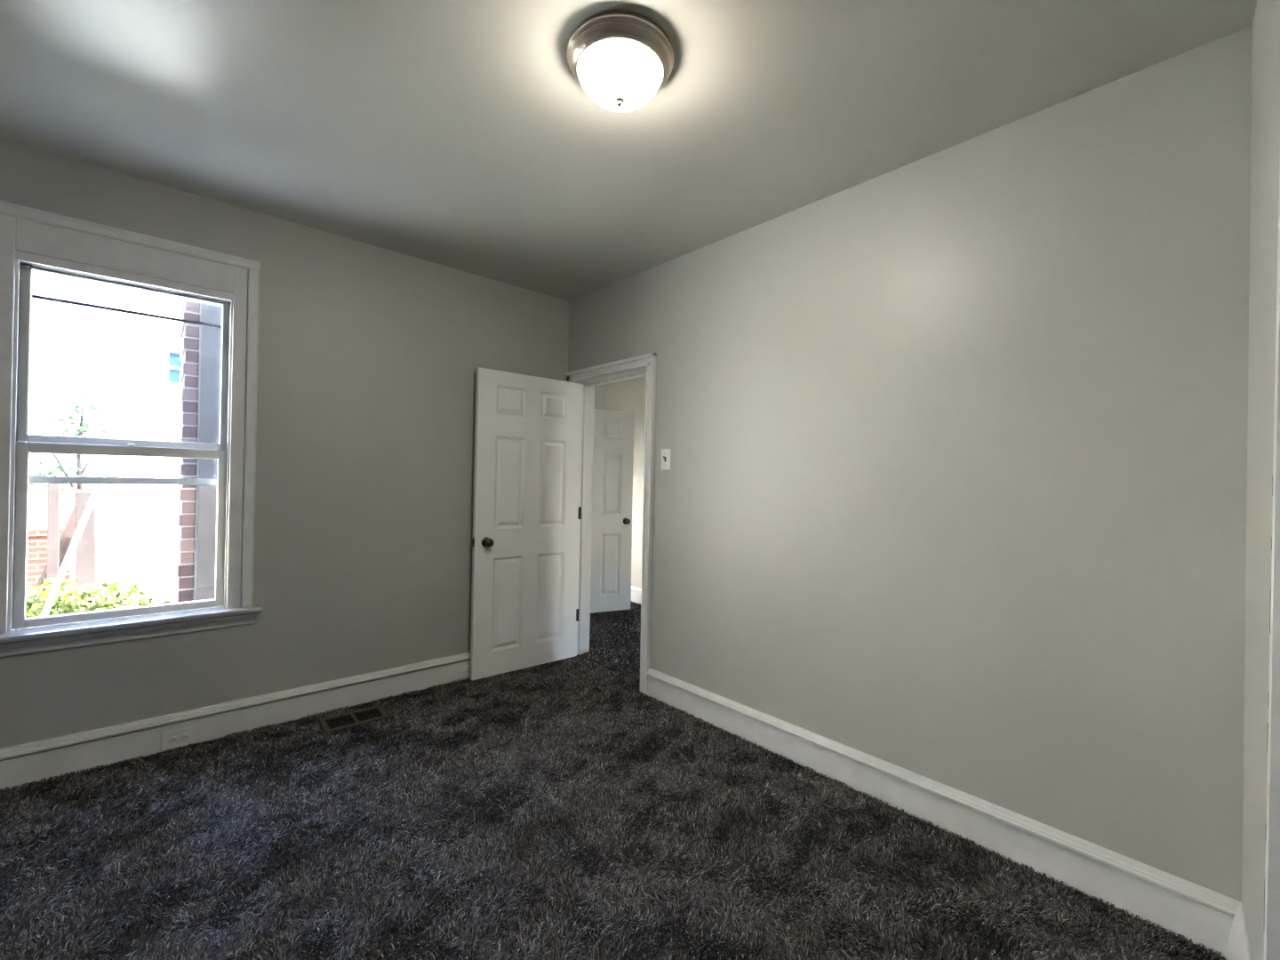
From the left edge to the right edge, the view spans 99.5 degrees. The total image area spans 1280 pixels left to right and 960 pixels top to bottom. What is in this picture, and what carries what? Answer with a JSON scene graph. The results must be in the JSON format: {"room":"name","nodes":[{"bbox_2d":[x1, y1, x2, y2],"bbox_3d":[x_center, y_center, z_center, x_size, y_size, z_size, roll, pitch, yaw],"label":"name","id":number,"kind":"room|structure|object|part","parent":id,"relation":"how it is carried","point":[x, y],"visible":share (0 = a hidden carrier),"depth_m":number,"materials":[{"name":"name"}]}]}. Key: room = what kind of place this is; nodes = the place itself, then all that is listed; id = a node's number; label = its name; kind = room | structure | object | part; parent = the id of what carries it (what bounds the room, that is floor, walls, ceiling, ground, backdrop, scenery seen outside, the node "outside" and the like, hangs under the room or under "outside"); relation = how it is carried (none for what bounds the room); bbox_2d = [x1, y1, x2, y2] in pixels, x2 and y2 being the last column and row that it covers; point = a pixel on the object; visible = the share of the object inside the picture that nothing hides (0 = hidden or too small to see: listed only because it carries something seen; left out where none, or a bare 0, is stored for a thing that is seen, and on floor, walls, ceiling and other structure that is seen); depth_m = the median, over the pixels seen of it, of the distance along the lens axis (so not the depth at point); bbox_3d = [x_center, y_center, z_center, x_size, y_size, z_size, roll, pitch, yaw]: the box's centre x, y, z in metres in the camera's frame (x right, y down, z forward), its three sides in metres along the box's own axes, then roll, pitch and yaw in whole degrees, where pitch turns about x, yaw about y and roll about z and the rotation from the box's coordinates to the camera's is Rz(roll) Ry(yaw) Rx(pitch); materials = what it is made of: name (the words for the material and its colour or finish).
{"room":"empty bedroom","nodes":[
{"label":"empty bedroom","id":0,"kind":"room"},
{"bbox_2d":[0,138,568,748],"bbox_3d":[-1.899,-0.043,2.930,3.450,2.620,0.200,1,0,-42],"label":"wall","id":1,"kind":"structure","parent":0,"point":[370,356],"depth_m":2.96,"materials":[{"name":"grey paint"}]},
{"bbox_2d":[0,200,262,656],"bbox_3d":[-2.331,-0.196,2.489,0.983,1.826,0.271,1,0,-42],"label":"window","id":2,"kind":"structure","parent":1,"relation":"in","point":[32,240],"depth_m":2.43,"materials":[{"name":"white paint"}]},
{"bbox_3d":[-2.398,-0.129,2.559,0.706,1.558,0.024,1,0,-42],"label":"storm frame","id":3,"kind":"part","parent":2,"relation":"part of","materials":[{"name":"silver metal"}]},
{"bbox_3d":[-2.331,0.233,2.477,0.697,0.776,0.034,1,0,-42],"label":"sash","id":4,"kind":"part","parent":2,"relation":"part of","materials":[{"name":"white paint"}]},
{"bbox_3d":[-2.342,-0.520,2.507,0.704,0.771,0.034,1,0,-42],"label":"sash","id":5,"kind":"part","parent":2,"relation":"part of","materials":[{"name":"white paint"}]},
{"bbox_3d":[-2.380,-0.788,2.556,0.666,0.014,0.009,1,0,-42],"label":"storm rail","id":6,"kind":"part","parent":2,"relation":"part of","materials":[{"name":"grey"}]},
{"bbox_3d":[-2.292,0.641,2.425,0.983,0.034,0.101,1,0,-42],"label":"sill","id":7,"kind":"part","parent":2,"relation":"part of","materials":[{"name":"paint"}]},
{"bbox_2d":[160,725,196,751],"bbox_3d":[-2.165,1.213,2.544,0.126,0.086,0.009,1,0,-42],"label":"power outlet","id":8,"kind":"object","parent":1,"relation":"attached to","point":[186,736],"visible":1,"depth_m":2.54,"materials":[{"name":"white plastic"}]},
{"bbox_2d":[168,736,176,743],"bbox_3d":[-2.180,1.213,2.528,0.033,0.033,0.003,1,0,-42],"label":"socket","id":9,"kind":"object","parent":8,"relation":"attached to","point":[172,740],"depth_m":2.53,"materials":[{"name":"grey plastic"}]},
{"bbox_2d":[180,733,189,740],"bbox_3d":[-2.147,1.214,2.557,0.033,0.033,0.003,1,0,-42],"label":"socket","id":10,"kind":"object","parent":8,"relation":"attached to","point":[183,736],"depth_m":2.56,"materials":[{"name":"grey plastic"}]},
{"bbox_2d":[0,652,470,790],"bbox_3d":[-1.847,1.186,2.842,3.450,0.164,0.033,1,0,-42],"label":"baseboard","id":11,"kind":"structure","parent":1,"relation":"attached to","point":[36,761],"depth_m":2.63,"materials":[{"name":"white paint"}]},
{"bbox_2d":[453,664,470,679],"bbox_3d":[-1.137,1.232,3.472,0.115,0.074,0.009,1,0,-42],"label":"power outlet","id":12,"kind":"object","parent":1,"relation":"attached to","point":[460,672],"visible":0.92,"depth_m":3.47,"materials":[{"name":"white plastic"}]},
{"bbox_2d":[594,384,604,409],"bbox_3d":[-1.023,-0.021,5.869,1.410,2.620,0.200,1,0,-42],"label":"wall","id":13,"kind":"structure","parent":0,"point":[599,390],"depth_m":6.22,"materials":[{"name":"grey paint"}]},
{"bbox_2d":[0,602,1225,959],"bbox_3d":[-0.329,1.425,2.349,5.450,0.250,6.395,1,0,-42],"label":"floor","id":14,"kind":"structure","parent":0,"point":[488,910],"depth_m":1.79,"materials":[{"name":"black carpet"}]},
{"bbox_2d":[318,704,389,734],"bbox_3d":[-1.512,1.266,2.869,0.300,0.017,0.176,1,0,-41],"label":"floor vent","id":15,"kind":"object","parent":14,"relation":"in","point":[348,720],"visible":1,"depth_m":2.86,"materials":[{"name":"brown metal"}]},
{"bbox_2d":[581,600,640,679],"bbox_3d":[-0.104,1.299,4.740,1.491,0.018,2.696,1,0,-42],"label":"carpet","id":16,"kind":"object","parent":14,"relation":"on","point":[596,658],"visible":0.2,"depth_m":4.40,"materials":[{"name":"black carpet"}]},
{"bbox_2d":[0,655,1226,959],"bbox_3d":[-0.700,1.283,1.627,3.550,0.018,3.383,1,0,-42],"label":"carpet","id":17,"kind":"object","parent":14,"relation":"on","point":[382,759],"visible":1,"depth_m":1.89,"materials":[{"name":"black carpet"}]},
{"bbox_2d":[604,376,646,588],"bbox_3d":[0.946,0.019,4.889,0.200,2.620,4.295,1,0,-42],"label":"wall","id":18,"kind":"structure","parent":0,"point":[629,395],"depth_m":5.83,"materials":[{"name":"grey paint"}]},
{"bbox_2d":[630,585,641,603],"bbox_3d":[0.834,1.245,4.809,0.033,0.164,3.895,1,0,-42],"label":"baseboard","id":19,"kind":"structure","parent":18,"relation":"attached to","point":[636,593],"depth_m":5.77,"materials":[{"name":"white paint"}]},
{"bbox_2d":[0,0,1257,301],"bbox_3d":[-0.269,-1.445,2.352,5.450,0.250,6.395,1,0,-42],"label":"ceiling","id":20,"kind":"structure","parent":0,"point":[463,135],"depth_m":1.90,"materials":[{"name":"grey paint"}]},
{"bbox_2d":[567,9,673,111],"bbox_3d":[-0.062,-1.236,1.677,0.330,0.161,0.330,1,0,-42],"label":"ceiling light","id":21,"kind":"object","parent":20,"relation":"attached to","point":[620,59],"visible":1,"depth_m":1.59,"materials":[{"name":"white glass"}]},
{"bbox_3d":[-0.062,-1.220,1.677,0.259,0.088,0.259,1,0,-42],"label":"lamp shade","id":22,"kind":"part","parent":21,"relation":"part of","materials":[{"name":"white glass"}]},
{"bbox_2d":[568,25,1252,902],"bbox_3d":[0.123,0.000,3.405,0.190,2.620,5.395,1,0,-42],"label":"wall","id":23,"kind":"structure","parent":0,"point":[953,493],"depth_m":1.96,"materials":[{"name":"grey paint"}]},
{"bbox_2d":[565,352,655,695],"bbox_3d":[-0.179,0.263,3.725,0.238,2.083,0.972,1,0,-42],"label":"door frame","id":24,"kind":"structure","parent":23,"relation":"attached to","point":[644,365],"depth_m":3.66,"materials":[{"name":"white paint"}]},
{"bbox_2d":[469,367,583,680],"bbox_3d":[-0.756,0.285,3.716,0.817,1.990,0.167,1,0,-41],"label":"door","id":25,"kind":"structure","parent":24,"relation":"attached to","point":[527,510],"depth_m":3.67,"materials":[{"name":"white paint"}]},
{"bbox_3d":[-1.003,0.400,3.506,0.056,0.056,0.167,1,0,-41],"label":"knob","id":26,"kind":"part","parent":25,"relation":"part of","materials":[{"name":"grey metal"}]},
{"bbox_3d":[-0.891,0.816,3.609,0.216,0.613,0.035,1,0,-41],"label":"panel","id":27,"kind":"part","parent":25,"relation":"part of","materials":[{"name":"white paint"}]},
{"bbox_3d":[-0.874,0.017,3.610,0.216,0.610,0.035,1,0,-41],"label":"panel","id":28,"kind":"part","parent":25,"relation":"part of","materials":[{"name":"white paint"}]},
{"bbox_3d":[-0.863,-0.524,3.611,0.216,0.193,0.035,1,0,-41],"label":"panel","id":29,"kind":"part","parent":25,"relation":"part of","materials":[{"name":"white paint"}]},
{"bbox_3d":[-0.642,0.821,3.824,0.213,0.613,0.035,1,0,-41],"label":"panel","id":30,"kind":"part","parent":25,"relation":"part of","materials":[{"name":"white paint"}]},
{"bbox_3d":[-0.625,0.023,3.825,0.213,0.610,0.035,1,0,-41],"label":"panel","id":31,"kind":"part","parent":25,"relation":"part of","materials":[{"name":"white paint"}]},
{"bbox_3d":[-0.614,-0.518,3.826,0.213,0.193,0.035,1,0,-41],"label":"panel","id":32,"kind":"part","parent":25,"relation":"part of","materials":[{"name":"white paint"}]},
{"bbox_3d":[-0.098,0.265,3.798,0.018,2.083,0.972,1,0,-42],"label":"hall casing","id":33,"kind":"part","parent":24,"relation":"part of","materials":[{"name":"white paint"}]},
{"bbox_2d":[660,448,671,470],"bbox_3d":[0.148,-0.122,3.222,0.022,0.124,0.080,1,0,-42],"label":"light switch","id":34,"kind":"object","parent":23,"relation":"attached to","point":[666,453],"visible":1,"depth_m":3.22,"materials":[{"name":"white plastic"}]},
{"bbox_2d":[646,668,1239,958],"bbox_3d":[0.856,1.243,2.396,0.033,0.164,2.407,1,0,-42],"label":"baseboard","id":35,"kind":"structure","parent":23,"relation":"attached to","point":[1204,916],"depth_m":1.94,"materials":[{"name":"white paint"}]},
{"bbox_2d":[1241,0,1279,959],"bbox_3d":[1.933,0.035,1.033,0.900,2.620,1.047,1,0,-42],"label":"wall","id":36,"kind":"structure","parent":0,"point":[1265,145],"depth_m":1.31,"materials":[{"name":"grey paint"}]},
{"bbox_2d":[1225,901,1250,959],"bbox_3d":[1.458,1.254,1.305,0.040,0.164,0.600,1,0,45],"label":"baseboard","id":37,"kind":"structure","parent":36,"relation":"attached to","point":[1238,948],"depth_m":1.44,"materials":[{"name":"white paint"}]},
{"bbox_2d":[1264,154,1279,959],"bbox_3d":[1.295,0.022,1.086,0.036,2.620,0.036,1,0,-42],"label":"trim","id":38,"kind":"structure","parent":36,"relation":"attached to","point":[1271,886],"depth_m":1.08,"materials":[{"name":"white paint"}]},
{"bbox_3d":[-0.948,-0.021,4.987,0.340,2.620,0.120,1,0,-42],"label":"wall","id":39,"kind":"structure","parent":0,"visible":0},
{"bbox_2d":[590,408,634,613],"bbox_3d":[-0.429,0.301,5.284,0.780,1.975,0.167,1,0,-25],"label":"door","id":40,"kind":"structure","parent":39,"relation":"in","point":[613,430],"depth_m":5.34,"materials":[{"name":"white paint"}]},
{"bbox_3d":[-0.298,0.834,5.349,0.203,0.608,0.035,1,0,-25],"label":"panel","id":41,"kind":"part","parent":40,"relation":"part of","materials":[{"name":"white paint"}]},
{"bbox_3d":[-0.281,0.042,5.350,0.203,0.605,0.035,1,0,-25],"label":"panel","id":42,"kind":"part","parent":40,"relation":"part of","materials":[{"name":"white paint"}]},
{"bbox_3d":[-0.270,-0.496,5.351,0.203,0.192,0.035,1,0,-25],"label":"panel","id":43,"kind":"part","parent":40,"relation":"part of","materials":[{"name":"white paint"}]},
{"bbox_3d":[-0.150,0.410,5.414,0.056,0.056,0.167,1,0,-25],"label":"knob","id":44,"kind":"part","parent":40,"relation":"part of","materials":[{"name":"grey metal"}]},
{"label":"outside","id":45,"kind":"structure","parent":0,"visible":0},
{"bbox_2d":[27,507,175,607],"bbox_3d":[-0.600,2.246,4.009,60.000,0.200,80.000,1,0,-42],"label":"ground","id":46,"kind":"structure","parent":45,"point":[35,522],"depth_m":19.83,"materials":[{"name":"white"}]},
{"bbox_2d":[28,464,47,517],"bbox_3d":[-10.844,0.639,8.800,1.690,2.599,1.359,1,0,-42],"label":"tree","id":47,"kind":"object","parent":46,"relation":"on","point":[44,493],"visible":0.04,"depth_m":9.39,"materials":[{"name":"grey plant"}]},
{"bbox_2d":[26,528,71,603],"bbox_3d":[-8.278,1.312,6.641,1.860,1.350,0.260,1,0,-42],"label":"wall","id":48,"kind":"structure","parent":46,"relation":"on","point":[36,538],"depth_m":6.96,"materials":[{"name":"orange brick"}]},
{"bbox_2d":[46,483,60,589],"bbox_3d":[-6.171,1.020,5.695,0.095,2.020,0.085,1,0,-42],"label":"fence post","id":49,"kind":"object","parent":46,"relation":"on","point":[53,493],"visible":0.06,"depth_m":5.66,"materials":[{"name":"white wood"}]},
{"bbox_2d":[32,504,75,614],"bbox_3d":[-6.645,1.154,6.078,0.613,1.792,0.256,1,0,-42],"label":"log","id":50,"kind":"object","parent":46,"relation":"on","point":[68,532],"visible":0.15,"depth_m":6.12,"materials":[{"name":"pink wood"}]},
{"bbox_2d":[40,486,100,616],"bbox_3d":[-4.337,1.058,3.916,0.596,2.027,0.035,1,0,-42],"label":"leaning pole","id":51,"kind":"object","parent":46,"relation":"on","point":[92,500],"visible":0.52,"depth_m":4.00,"materials":[{"name":"white wood"}]},
{"bbox_2d":[28,381,130,601],"bbox_3d":[-8.454,0.257,7.932,1.150,3.457,1.350,1,0,20],"label":"tree","id":52,"kind":"object","parent":46,"relation":"on","point":[80,430],"visible":0.68,"depth_m":7.99,"materials":[{"name":"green plant"}]},
{"bbox_3d":[-8.439,-0.489,7.933,1.150,1.965,1.350,1,0,20],"label":"crown","id":53,"kind":"part","parent":52,"relation":"part of","materials":[{"name":"green plant"}]},
{"bbox_2d":[74,491,96,601],"bbox_3d":[-6.128,1.082,6.004,0.200,1.900,0.150,1,0,-42],"label":"fence post","id":54,"kind":"object","parent":46,"relation":"on","point":[86,553],"visible":0.36,"depth_m":5.95,"materials":[{"name":"white wood"}]},
{"bbox_2d":[25,577,172,618],"bbox_3d":[-4.781,1.386,4.331,4.092,1.350,0.926,1,0,-42],"label":"hedge","id":55,"kind":"object","parent":46,"relation":"on","point":[103,602],"visible":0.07,"depth_m":4.49,"materials":[{"name":"green plant"}]},
{"bbox_2d":[98,287,182,599],"bbox_3d":[-7.291,-2.284,14.055,9.400,8.600,6.800,1,0,-42],"label":"house","id":56,"kind":"structure","parent":46,"relation":"on","point":[145,364],"depth_m":9.10,"materials":[{"name":"beige paint"}]},
{"bbox_3d":[-7.943,-1.938,9.478,0.470,0.550,0.010,1,0,-42],"label":"pane","id":57,"kind":"part","parent":56,"relation":"part of","materials":[{"name":"blue glass"}]},
{"bbox_2d":[174,299,222,602],"bbox_3d":[-2.650,-0.021,3.653,0.707,4.246,0.522,1,0,-42],"label":"brick wall","id":58,"kind":"structure","parent":46,"relation":"on","point":[199,397],"depth_m":3.29,"materials":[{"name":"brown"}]}
]}

